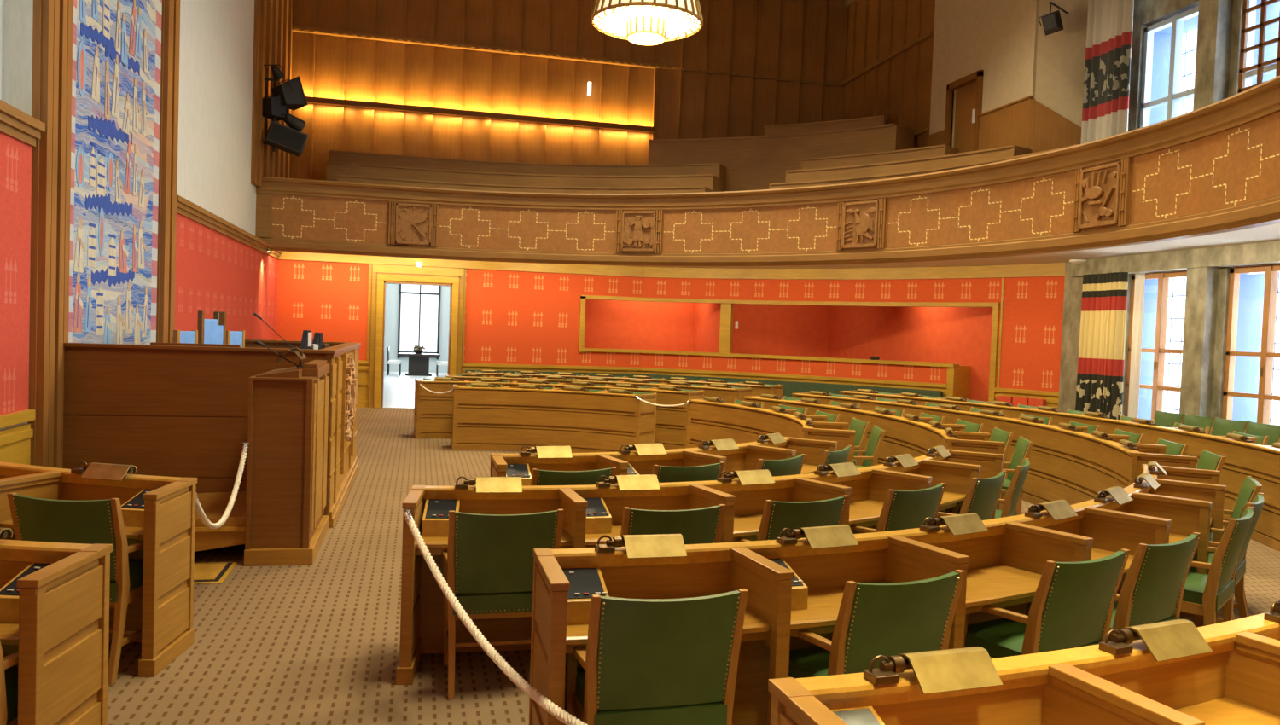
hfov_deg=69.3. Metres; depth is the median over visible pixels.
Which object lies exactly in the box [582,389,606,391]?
armchair
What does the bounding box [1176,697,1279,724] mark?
countertop
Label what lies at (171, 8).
trim
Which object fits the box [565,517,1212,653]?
countertop
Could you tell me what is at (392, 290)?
wall
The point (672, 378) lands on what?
desk lamp
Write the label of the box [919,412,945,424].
armchair
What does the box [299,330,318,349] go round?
display
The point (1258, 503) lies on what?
armchair
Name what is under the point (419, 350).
potted plant
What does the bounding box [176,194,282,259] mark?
trim
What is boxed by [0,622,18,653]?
countertop
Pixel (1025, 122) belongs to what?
wainscot panel
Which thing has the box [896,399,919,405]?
desk lamp
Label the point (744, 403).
desk lamp
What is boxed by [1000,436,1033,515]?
armchair
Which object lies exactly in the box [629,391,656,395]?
armchair
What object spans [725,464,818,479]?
countertop
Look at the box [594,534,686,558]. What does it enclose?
desk lamp
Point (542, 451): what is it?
desk lamp
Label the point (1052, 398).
wainscoting
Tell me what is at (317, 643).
floor
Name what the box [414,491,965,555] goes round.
countertop
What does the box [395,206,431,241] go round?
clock
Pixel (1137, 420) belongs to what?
desk lamp
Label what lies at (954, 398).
desk lamp
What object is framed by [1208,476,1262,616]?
armchair
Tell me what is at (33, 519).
armchair
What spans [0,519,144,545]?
countertop
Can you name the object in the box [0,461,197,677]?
curved desk
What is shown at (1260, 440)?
armchair
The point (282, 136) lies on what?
grille
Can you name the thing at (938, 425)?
desk lamp
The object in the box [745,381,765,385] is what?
desk lamp
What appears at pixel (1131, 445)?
desk lamp
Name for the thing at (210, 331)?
chair
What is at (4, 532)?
desk lamp
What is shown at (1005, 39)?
wall
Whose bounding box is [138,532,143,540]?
countertop
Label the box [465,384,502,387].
armchair
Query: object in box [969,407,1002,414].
armchair
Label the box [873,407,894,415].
desk lamp
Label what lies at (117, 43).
tapestry
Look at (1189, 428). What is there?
desk lamp
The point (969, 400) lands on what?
armchair
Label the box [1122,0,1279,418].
wall
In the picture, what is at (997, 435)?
armchair
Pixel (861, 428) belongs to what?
armchair
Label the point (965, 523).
desk lamp
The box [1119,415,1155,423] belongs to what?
armchair
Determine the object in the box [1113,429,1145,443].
armchair
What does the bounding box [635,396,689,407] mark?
rope
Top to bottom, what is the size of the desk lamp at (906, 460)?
0.077 m
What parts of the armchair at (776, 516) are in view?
armrest, leg, backrest, nail trim, leg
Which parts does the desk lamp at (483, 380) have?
lamp shade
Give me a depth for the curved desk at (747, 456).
6.89 m
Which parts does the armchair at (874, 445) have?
armrest, armrest, backrest, leg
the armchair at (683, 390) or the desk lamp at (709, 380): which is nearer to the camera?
the armchair at (683, 390)
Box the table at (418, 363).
[397,352,440,376]
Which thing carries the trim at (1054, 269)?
attached to the wall at (512, 317)
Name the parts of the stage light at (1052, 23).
lamp arm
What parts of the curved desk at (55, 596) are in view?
panel, control panel, rail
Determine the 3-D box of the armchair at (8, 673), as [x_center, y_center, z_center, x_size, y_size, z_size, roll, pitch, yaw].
[-2.353,1.159,3.157,0.587,0.915,0.544,2,2,-2]
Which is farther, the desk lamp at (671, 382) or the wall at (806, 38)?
the wall at (806, 38)
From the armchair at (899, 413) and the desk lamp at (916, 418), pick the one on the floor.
the armchair at (899, 413)
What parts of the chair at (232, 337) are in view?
leg, backrest, leg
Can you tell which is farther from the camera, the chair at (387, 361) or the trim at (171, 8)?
the chair at (387, 361)
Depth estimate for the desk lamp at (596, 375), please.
17.79 m
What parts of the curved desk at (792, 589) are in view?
panel, control panel, control panel, rail, panel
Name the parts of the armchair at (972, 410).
backrest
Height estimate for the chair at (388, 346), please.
0.980 m
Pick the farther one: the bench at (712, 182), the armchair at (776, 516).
the bench at (712, 182)
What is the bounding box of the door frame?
[367,264,465,407]
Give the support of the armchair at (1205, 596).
on the floor
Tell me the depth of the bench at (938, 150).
18.50 m
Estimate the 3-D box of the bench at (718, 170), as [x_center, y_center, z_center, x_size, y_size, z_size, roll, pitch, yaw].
[-2.513,-4.128,20.901,8.865,0.800,1.258,2,2,0]
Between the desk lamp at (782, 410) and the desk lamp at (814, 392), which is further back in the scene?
the desk lamp at (814, 392)
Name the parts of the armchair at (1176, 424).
backrest, leg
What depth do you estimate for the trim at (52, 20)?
7.17 m
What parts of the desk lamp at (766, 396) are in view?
lamp shade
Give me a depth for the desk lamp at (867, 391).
15.51 m
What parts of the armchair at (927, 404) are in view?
backrest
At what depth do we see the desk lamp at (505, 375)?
16.38 m
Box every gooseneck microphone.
[253,312,292,348]
[254,339,303,367]
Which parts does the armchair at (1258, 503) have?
seat frame, armrest, armrest, seat, leg, leg, backrest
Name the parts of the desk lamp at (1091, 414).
lamp shade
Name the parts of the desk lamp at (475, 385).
lamp shade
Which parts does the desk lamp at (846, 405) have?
lamp shade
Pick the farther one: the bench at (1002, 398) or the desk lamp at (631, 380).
the bench at (1002, 398)
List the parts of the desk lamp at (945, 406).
lamp shade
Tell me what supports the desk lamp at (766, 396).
on the curved desk at (903, 435)
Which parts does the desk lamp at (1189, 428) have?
lamp shade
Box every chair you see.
[172,330,197,343]
[197,310,226,344]
[226,330,244,347]
[386,347,400,376]
[388,346,401,374]
[436,361,448,377]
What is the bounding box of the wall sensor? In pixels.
[587,81,591,95]
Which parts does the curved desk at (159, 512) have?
panel, rail, control panel, panel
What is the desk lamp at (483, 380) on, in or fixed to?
on the curved desk at (433, 413)
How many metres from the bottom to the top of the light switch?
0.170 m
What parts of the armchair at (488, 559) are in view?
armrest, leg, leg, seat frame, seat, backrest, nail trim, leg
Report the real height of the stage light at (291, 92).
1.590 m
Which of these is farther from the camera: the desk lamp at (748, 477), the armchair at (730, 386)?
the armchair at (730, 386)
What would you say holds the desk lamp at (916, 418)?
on the curved desk at (903, 435)
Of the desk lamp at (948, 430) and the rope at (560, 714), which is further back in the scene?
the desk lamp at (948, 430)
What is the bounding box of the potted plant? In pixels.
[413,345,424,354]
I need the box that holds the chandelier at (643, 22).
[590,0,703,45]
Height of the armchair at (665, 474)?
0.915 m
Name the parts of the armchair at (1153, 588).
armrest, leg, seat, backrest, nail trim, leg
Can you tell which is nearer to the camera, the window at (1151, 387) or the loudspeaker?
the window at (1151, 387)
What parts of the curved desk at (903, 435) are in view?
panel, panel, rail, panel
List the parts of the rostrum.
rail, cap rail, panel, panel, carved panel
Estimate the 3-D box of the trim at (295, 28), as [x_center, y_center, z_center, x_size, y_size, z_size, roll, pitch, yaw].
[-1.325,-7.193,21.911,13.400,0.100,0.170,2,2,-13]
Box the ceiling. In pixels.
[620,222,1279,268]
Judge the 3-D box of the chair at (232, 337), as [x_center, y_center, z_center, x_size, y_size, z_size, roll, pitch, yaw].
[-4.094,0.123,9.763,0.445,0.910,0.320,2,2,7]
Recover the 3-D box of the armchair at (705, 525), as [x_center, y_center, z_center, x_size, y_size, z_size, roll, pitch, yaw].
[0.090,1.183,4.986,0.587,0.915,0.544,1,2,-19]
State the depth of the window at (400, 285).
34.88 m
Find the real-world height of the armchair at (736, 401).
0.915 m
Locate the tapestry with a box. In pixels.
[68,0,162,344]
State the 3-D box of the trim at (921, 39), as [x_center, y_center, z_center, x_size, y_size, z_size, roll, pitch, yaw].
[5.544,-5.939,21.360,0.130,2.050,4.350,2,2,-13]
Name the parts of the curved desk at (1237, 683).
panel, control panel, panel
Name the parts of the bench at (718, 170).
backrest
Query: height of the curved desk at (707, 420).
0.916 m
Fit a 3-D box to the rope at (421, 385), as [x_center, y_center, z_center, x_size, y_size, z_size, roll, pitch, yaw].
[-3.098,0.406,14.050,0.042,0.138,1.374,1,2,-35]
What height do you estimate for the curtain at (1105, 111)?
4.850 m
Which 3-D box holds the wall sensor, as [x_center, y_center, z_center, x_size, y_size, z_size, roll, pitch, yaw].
[-1.197,-6.472,21.893,0.080,0.310,0.080,2,2,-13]
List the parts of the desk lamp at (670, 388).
lamp shade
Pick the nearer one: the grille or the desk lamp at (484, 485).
the desk lamp at (484, 485)
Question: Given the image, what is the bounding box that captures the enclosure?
[648,115,914,191]
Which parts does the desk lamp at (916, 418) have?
lamp shade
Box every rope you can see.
[195,442,249,529]
[402,508,587,724]
[418,383,453,394]
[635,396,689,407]
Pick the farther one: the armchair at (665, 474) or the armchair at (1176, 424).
the armchair at (1176, 424)
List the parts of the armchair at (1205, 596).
seat frame, armrest, armrest, seat, leg, backrest, nail trim, leg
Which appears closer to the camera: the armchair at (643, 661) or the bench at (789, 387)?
the armchair at (643, 661)
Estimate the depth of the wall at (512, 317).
19.55 m
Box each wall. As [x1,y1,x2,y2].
[0,0,293,430]
[276,259,1064,392]
[289,0,847,180]
[384,283,449,372]
[583,299,992,401]
[842,0,1087,148]
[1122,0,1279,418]
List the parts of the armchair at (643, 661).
leg, seat frame, armrest, leg, seat, backrest, nail trim, leg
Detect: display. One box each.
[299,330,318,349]
[312,332,329,349]
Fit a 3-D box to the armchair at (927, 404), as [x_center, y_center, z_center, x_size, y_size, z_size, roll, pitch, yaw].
[4.138,1.050,13.345,0.544,0.915,0.587,1,2,-29]
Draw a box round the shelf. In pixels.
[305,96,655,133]
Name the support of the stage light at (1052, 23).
attached to the wall at (1005, 39)
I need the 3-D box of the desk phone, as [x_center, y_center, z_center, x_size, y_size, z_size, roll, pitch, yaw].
[4.816,-0.090,18.984,0.160,0.070,0.100,2,2,-13]
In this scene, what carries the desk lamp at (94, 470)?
on the curved desk at (159, 512)
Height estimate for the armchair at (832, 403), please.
0.915 m
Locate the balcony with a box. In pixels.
[255,75,1279,266]
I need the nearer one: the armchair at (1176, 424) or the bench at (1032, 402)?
the armchair at (1176, 424)
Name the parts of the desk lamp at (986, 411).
lamp shade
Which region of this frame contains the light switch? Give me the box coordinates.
[734,320,738,328]
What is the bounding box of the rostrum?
[62,337,360,528]
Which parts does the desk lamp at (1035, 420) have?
lamp shade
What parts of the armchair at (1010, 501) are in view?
leg, seat, armrest, armrest, leg, backrest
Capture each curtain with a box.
[1075,272,1128,419]
[1080,0,1134,144]
[1127,273,1145,418]
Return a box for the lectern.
[244,347,329,566]
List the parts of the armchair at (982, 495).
armrest, armrest, leg, backrest, nail trim, leg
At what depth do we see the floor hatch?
6.51 m
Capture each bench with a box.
[326,161,720,191]
[328,150,726,191]
[337,174,712,193]
[465,369,942,398]
[769,144,1078,189]
[785,145,1032,182]
[800,144,959,169]
[996,395,1012,405]
[1012,396,1029,407]
[1028,398,1046,407]
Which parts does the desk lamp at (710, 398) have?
lamp shade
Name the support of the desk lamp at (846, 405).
on the curved desk at (903, 435)
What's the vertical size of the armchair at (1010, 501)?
0.915 m
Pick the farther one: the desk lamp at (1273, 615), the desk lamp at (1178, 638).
the desk lamp at (1273, 615)
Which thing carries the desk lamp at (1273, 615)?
on the curved desk at (1237, 683)
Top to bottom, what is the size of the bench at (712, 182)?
0.800 m
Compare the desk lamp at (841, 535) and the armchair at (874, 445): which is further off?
the armchair at (874, 445)
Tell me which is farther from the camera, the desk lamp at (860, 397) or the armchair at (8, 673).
the desk lamp at (860, 397)
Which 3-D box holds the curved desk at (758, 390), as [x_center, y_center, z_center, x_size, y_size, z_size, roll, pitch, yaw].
[-0.381,0.750,17.683,6.156,0.916,1.056,2,2,11]
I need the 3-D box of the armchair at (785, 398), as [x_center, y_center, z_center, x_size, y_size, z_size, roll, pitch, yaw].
[2.168,0.974,13.570,0.544,0.915,0.587,0,3,-44]
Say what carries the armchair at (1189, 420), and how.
on the floor
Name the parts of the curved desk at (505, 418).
panel, rail, panel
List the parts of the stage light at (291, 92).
lighting bracket, arm, stage light, stage light, stage light, barn frame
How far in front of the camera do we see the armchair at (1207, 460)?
8.17 m
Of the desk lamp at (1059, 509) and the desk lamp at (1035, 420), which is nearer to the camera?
the desk lamp at (1059, 509)
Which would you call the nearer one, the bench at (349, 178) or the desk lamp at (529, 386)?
the desk lamp at (529, 386)
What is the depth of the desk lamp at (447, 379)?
14.74 m
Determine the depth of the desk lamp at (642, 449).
6.81 m
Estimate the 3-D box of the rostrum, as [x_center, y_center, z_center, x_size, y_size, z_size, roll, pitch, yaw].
[-4.077,0.562,9.496,2.222,1.570,3.520,2,2,-13]
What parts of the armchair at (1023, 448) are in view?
armrest, armrest, seat, leg, backrest, leg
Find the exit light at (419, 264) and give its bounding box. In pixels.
[417,261,421,267]
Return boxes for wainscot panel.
[926,95,1081,152]
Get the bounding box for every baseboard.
[0,409,34,465]
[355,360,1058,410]
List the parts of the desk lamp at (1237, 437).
lamp shade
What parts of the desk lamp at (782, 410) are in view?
lamp shade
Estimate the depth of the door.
18.13 m
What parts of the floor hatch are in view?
lid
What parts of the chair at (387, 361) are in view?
backrest, seat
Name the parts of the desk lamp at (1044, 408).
lamp shade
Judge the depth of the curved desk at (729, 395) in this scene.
15.98 m
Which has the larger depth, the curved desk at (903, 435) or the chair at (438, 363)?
the chair at (438, 363)
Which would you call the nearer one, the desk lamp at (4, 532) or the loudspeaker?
the desk lamp at (4, 532)
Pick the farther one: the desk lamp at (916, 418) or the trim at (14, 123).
the desk lamp at (916, 418)
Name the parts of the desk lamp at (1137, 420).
lamp shade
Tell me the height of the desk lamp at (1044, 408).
0.077 m
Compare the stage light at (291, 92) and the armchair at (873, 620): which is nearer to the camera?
the armchair at (873, 620)
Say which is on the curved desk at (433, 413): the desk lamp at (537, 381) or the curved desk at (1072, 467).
the desk lamp at (537, 381)
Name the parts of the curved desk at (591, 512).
panel, control panel, control panel, rail, panel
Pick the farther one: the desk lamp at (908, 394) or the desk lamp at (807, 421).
the desk lamp at (908, 394)
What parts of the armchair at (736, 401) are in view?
backrest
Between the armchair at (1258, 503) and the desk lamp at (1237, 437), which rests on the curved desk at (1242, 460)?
the desk lamp at (1237, 437)
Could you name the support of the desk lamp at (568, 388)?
on the curved desk at (505, 418)
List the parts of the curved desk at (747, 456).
panel, control panel, control panel, rail, panel, panel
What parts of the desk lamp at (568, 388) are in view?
lamp shade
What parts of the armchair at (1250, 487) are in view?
seat, armrest, armrest, leg, backrest, leg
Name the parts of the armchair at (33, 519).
leg, nail trim, backrest, leg, seat frame, seat, armrest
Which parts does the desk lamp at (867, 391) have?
lamp shade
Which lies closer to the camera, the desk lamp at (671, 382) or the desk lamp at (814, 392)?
the desk lamp at (814, 392)
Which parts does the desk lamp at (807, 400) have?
lamp shade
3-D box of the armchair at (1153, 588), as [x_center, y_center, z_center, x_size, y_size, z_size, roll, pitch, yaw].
[2.358,1.276,4.579,0.587,0.915,0.544,1,2,-35]
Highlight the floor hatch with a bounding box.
[193,562,238,584]
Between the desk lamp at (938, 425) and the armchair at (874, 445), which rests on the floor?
the armchair at (874, 445)
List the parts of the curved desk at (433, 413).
panel, rail, panel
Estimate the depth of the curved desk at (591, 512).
5.17 m
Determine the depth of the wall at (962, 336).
22.44 m
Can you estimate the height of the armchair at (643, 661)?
0.915 m
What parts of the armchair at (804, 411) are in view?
backrest, leg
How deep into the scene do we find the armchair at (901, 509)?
5.62 m
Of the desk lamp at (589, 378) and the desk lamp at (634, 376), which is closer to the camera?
the desk lamp at (589, 378)
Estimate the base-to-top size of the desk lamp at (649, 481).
0.077 m
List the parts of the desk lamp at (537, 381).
lamp shade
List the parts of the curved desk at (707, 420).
panel, panel, rail, panel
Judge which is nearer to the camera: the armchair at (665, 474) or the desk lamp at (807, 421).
the armchair at (665, 474)
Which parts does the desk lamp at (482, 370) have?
lamp shade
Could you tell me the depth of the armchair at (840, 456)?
7.42 m
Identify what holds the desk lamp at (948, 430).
on the curved desk at (903, 435)
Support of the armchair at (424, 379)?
on the floor
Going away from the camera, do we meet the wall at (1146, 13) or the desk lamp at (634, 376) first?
the wall at (1146, 13)
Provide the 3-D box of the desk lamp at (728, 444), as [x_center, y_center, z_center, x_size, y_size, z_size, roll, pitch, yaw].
[0.616,0.644,7.273,0.357,0.077,0.123,0,3,-43]
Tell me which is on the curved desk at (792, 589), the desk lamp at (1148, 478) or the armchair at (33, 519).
the desk lamp at (1148, 478)
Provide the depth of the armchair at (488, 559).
4.51 m
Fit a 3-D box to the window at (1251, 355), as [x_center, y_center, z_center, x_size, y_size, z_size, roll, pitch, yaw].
[8.709,-0.078,12.544,0.732,2.538,1.240,2,2,-13]
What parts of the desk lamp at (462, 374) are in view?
lamp shade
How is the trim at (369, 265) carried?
attached to the wall at (512, 317)
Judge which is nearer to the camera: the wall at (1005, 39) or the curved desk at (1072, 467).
the curved desk at (1072, 467)
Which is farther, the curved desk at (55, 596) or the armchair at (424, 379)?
the armchair at (424, 379)
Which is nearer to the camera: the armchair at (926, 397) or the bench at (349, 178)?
the armchair at (926, 397)
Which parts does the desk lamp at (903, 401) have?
lamp shade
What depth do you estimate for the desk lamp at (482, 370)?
17.81 m
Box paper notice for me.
[971,108,975,123]
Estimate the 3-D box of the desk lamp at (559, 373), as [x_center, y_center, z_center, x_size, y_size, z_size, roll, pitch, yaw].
[-1.399,0.225,17.907,0.357,0.077,0.123,2,2,2]
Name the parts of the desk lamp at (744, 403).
lamp shade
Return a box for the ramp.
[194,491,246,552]
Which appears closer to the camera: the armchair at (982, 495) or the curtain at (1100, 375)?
the armchair at (982, 495)
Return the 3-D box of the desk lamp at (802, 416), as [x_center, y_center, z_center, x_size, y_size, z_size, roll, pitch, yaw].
[1.781,0.590,10.162,0.123,0.077,0.357,2,2,-3]
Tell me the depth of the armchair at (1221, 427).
12.45 m
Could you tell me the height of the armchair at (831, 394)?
0.915 m
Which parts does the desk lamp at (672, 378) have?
lamp shade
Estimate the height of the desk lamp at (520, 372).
0.077 m
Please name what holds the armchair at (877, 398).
on the floor
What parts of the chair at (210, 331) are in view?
leg, backrest, leg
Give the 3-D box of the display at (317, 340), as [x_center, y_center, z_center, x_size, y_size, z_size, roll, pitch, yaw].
[-3.057,-0.172,8.846,0.149,0.230,0.100,0,3,-42]
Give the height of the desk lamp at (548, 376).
0.077 m
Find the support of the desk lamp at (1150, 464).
on the curved desk at (792, 589)
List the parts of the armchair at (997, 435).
backrest, leg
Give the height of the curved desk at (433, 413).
0.916 m
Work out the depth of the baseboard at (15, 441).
6.81 m
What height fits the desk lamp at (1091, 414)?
0.077 m
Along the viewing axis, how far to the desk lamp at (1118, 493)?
5.40 m
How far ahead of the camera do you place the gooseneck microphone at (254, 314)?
8.92 m
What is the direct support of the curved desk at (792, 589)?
on the floor
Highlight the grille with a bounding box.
[268,122,306,151]
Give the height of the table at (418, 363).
0.770 m
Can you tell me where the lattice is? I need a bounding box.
[1238,0,1279,93]
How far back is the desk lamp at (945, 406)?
12.32 m
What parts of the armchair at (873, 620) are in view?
seat, armrest, leg, backrest, nail trim, leg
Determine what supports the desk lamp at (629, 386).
on the curved desk at (433, 413)
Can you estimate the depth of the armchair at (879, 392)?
16.08 m
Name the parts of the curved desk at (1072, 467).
panel, rail, panel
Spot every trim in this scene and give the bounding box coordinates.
[0,99,45,146]
[27,0,73,468]
[156,0,180,343]
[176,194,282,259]
[279,251,1065,279]
[291,24,841,87]
[366,264,1004,388]
[578,295,1000,401]
[718,303,733,358]
[789,0,858,8]
[839,30,934,136]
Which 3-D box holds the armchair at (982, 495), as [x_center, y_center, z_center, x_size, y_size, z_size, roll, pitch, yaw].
[2.195,1.208,6.481,0.544,0.915,0.587,4,3,41]
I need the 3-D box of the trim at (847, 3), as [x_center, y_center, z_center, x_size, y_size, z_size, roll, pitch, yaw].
[1.892,-8.759,10.529,13.900,0.300,23.700,2,2,-13]
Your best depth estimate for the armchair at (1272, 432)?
11.89 m
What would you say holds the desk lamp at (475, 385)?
on the curved desk at (505, 418)
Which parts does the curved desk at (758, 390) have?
rail, panel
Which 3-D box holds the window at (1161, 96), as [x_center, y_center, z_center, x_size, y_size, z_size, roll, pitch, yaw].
[8.476,-5.327,14.186,0.700,4.500,1.240,2,2,-13]
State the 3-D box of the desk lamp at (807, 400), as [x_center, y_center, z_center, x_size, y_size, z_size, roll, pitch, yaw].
[2.356,0.530,12.607,0.123,0.077,0.357,1,2,-32]
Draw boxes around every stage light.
[262,64,308,151]
[1037,1,1068,35]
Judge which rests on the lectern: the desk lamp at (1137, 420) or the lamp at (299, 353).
the lamp at (299, 353)
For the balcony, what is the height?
1.380 m
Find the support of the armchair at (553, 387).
on the floor
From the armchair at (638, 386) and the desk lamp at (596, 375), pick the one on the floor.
the armchair at (638, 386)
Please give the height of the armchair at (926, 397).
0.915 m
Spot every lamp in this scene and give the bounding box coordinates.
[0,527,12,538]
[70,461,137,481]
[274,347,307,366]
[434,377,457,381]
[454,476,522,493]
[461,372,482,377]
[471,383,495,387]
[481,369,500,373]
[481,378,503,382]
[504,374,524,378]
[517,384,543,389]
[519,371,538,374]
[519,446,572,458]
[527,379,549,383]
[546,375,567,379]
[558,372,576,376]
[564,386,588,391]
[571,381,594,386]
[587,377,609,381]
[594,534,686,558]
[595,373,614,377]
[595,474,660,490]
[608,389,633,394]
[616,384,638,388]
[618,442,667,455]
[629,378,650,383]
[633,375,651,378]
[658,385,681,391]
[669,381,691,385]
[670,377,689,381]
[698,438,738,451]
[703,396,725,402]
[708,378,727,383]
[710,384,731,388]
[716,469,774,485]
[739,401,761,407]
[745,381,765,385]
[756,432,786,444]
[760,394,782,400]
[770,406,788,413]
[776,524,858,549]
[793,412,806,419]
[801,397,822,404]
[804,418,818,427]
[809,390,831,395]
[814,462,861,477]
[838,402,860,409]
[853,395,875,400]
[857,389,878,394]
[863,646,1002,694]
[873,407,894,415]
[883,453,918,468]
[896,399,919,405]
[901,392,923,397]
[903,413,922,422]
[919,512,988,535]
[925,445,951,458]
[928,420,945,429]
[938,403,961,410]
[944,427,960,437]
[946,395,968,401]
[980,409,1003,417]
[991,401,1014,407]
[1020,415,1042,424]
[1024,500,1077,520]
[1037,406,1060,412]
[1058,422,1079,431]
[1069,259,1086,263]
[1084,411,1108,418]
[1090,430,1113,441]
[1093,486,1132,505]
[1099,619,1212,662]
[1118,439,1140,451]
[1131,418,1156,425]
[1133,473,1159,489]
[1147,461,1166,476]
[1178,424,1205,433]
[1226,433,1253,442]
[1263,599,1279,623]
[1272,442,1279,448]
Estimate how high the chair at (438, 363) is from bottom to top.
0.980 m
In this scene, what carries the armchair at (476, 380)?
on the floor
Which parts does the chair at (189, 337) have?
leg, backrest, leg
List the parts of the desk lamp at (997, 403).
lamp shade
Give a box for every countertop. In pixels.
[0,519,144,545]
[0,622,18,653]
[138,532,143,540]
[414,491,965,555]
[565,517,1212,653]
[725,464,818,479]
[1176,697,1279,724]
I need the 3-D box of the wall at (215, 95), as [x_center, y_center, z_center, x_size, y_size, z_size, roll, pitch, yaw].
[-5.243,-3.885,9.088,0.412,10.600,24.200,2,2,-13]
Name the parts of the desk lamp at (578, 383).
lamp shade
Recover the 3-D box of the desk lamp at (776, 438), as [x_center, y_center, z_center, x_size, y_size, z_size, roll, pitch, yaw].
[1.112,0.643,7.837,0.123,0.077,0.357,3,2,33]
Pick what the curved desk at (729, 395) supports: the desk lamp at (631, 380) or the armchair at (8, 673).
the desk lamp at (631, 380)
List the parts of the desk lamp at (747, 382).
lamp shade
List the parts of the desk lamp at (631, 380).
lamp shade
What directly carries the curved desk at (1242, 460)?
on the floor
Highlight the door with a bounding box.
[943,69,983,153]
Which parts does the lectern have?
panel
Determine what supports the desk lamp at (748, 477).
on the curved desk at (591, 512)
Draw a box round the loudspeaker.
[264,121,308,157]
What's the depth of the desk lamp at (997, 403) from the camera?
13.43 m
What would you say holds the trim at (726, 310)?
attached to the wall at (512, 317)
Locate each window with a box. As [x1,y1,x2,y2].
[397,284,441,359]
[1124,271,1186,419]
[1139,5,1198,127]
[1221,264,1279,424]
[1244,0,1279,87]
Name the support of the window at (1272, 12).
in the wall at (1146, 13)
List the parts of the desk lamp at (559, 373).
lamp shade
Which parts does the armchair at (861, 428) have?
backrest, leg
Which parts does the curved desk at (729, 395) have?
rail, panel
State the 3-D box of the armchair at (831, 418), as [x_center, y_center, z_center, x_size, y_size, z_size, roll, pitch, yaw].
[2.026,1.050,11.094,0.544,0.915,0.587,1,2,-17]
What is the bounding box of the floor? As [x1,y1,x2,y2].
[107,371,1279,724]
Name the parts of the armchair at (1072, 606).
leg, armrest, leg, seat, leg, backrest, nail trim, leg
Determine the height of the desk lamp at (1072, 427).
0.077 m
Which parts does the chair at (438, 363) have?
seat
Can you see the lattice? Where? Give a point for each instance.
(1263, 6)
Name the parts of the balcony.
panel, inlaid panel, relief panel, inlaid panel, relief panel, inlaid panel, relief panel, inlaid panel, relief panel, inlaid panel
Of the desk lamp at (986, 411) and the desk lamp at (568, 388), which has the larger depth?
the desk lamp at (568, 388)
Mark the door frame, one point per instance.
(381, 275)
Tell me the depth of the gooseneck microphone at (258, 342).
7.05 m
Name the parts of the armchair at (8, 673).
leg, seat, armrest, seat frame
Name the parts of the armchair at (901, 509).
armrest, leg, backrest, nail trim, leg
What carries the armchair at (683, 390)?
on the floor
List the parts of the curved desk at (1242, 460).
panel, rail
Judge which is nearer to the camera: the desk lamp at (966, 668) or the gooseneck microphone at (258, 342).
the desk lamp at (966, 668)
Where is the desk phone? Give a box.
[870,356,879,360]
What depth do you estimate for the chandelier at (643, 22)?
10.07 m
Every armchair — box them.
[0,640,18,724]
[6,493,143,686]
[423,378,456,381]
[442,509,564,699]
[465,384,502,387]
[476,379,509,382]
[518,386,554,389]
[530,466,616,485]
[564,588,748,724]
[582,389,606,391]
[620,504,725,546]
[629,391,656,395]
[638,386,655,389]
[651,462,724,482]
[678,389,703,391]
[730,386,750,389]
[733,399,764,408]
[736,495,849,541]
[755,453,805,477]
[778,404,808,415]
[782,395,801,401]
[788,570,965,678]
[814,410,840,422]
[818,445,851,471]
[828,393,853,396]
[829,401,860,407]
[848,418,870,465]
[849,482,946,533]
[853,425,885,468]
[875,390,901,394]
[875,397,896,401]
[875,406,905,417]
[919,395,946,398]
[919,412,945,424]
[924,401,955,406]
[936,471,1006,525]
[948,458,1029,518]
[955,418,984,432]
[963,548,1129,658]
[966,399,991,402]
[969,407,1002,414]
[989,427,1014,509]
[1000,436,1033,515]
[1017,403,1037,407]
[1019,413,1053,425]
[1066,408,1084,413]
[1069,420,1100,433]
[1108,532,1201,640]
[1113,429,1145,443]
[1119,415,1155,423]
[1152,410,1185,427]
[1156,437,1188,455]
[1173,422,1210,434]
[1179,493,1263,623]
[1180,506,1254,628]
[1181,413,1217,434]
[1196,449,1226,472]
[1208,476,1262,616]
[1209,418,1250,436]
[1233,430,1268,445]
[1244,421,1279,445]
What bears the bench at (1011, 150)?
on the floor
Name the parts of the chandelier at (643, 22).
glass dish, glass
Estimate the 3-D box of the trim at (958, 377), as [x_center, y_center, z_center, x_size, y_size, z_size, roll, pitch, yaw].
[2.870,-0.031,19.549,8.895,2.580,1.396,3,2,23]
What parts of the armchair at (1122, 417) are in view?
backrest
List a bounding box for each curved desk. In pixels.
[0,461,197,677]
[0,539,112,724]
[395,449,1003,685]
[413,378,703,449]
[445,374,752,403]
[451,384,657,453]
[467,371,783,398]
[489,436,837,486]
[528,464,1226,724]
[686,399,855,462]
[743,395,1004,510]
[768,612,1279,724]
[791,392,1198,505]
[839,390,1279,552]
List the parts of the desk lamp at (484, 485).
lamp shade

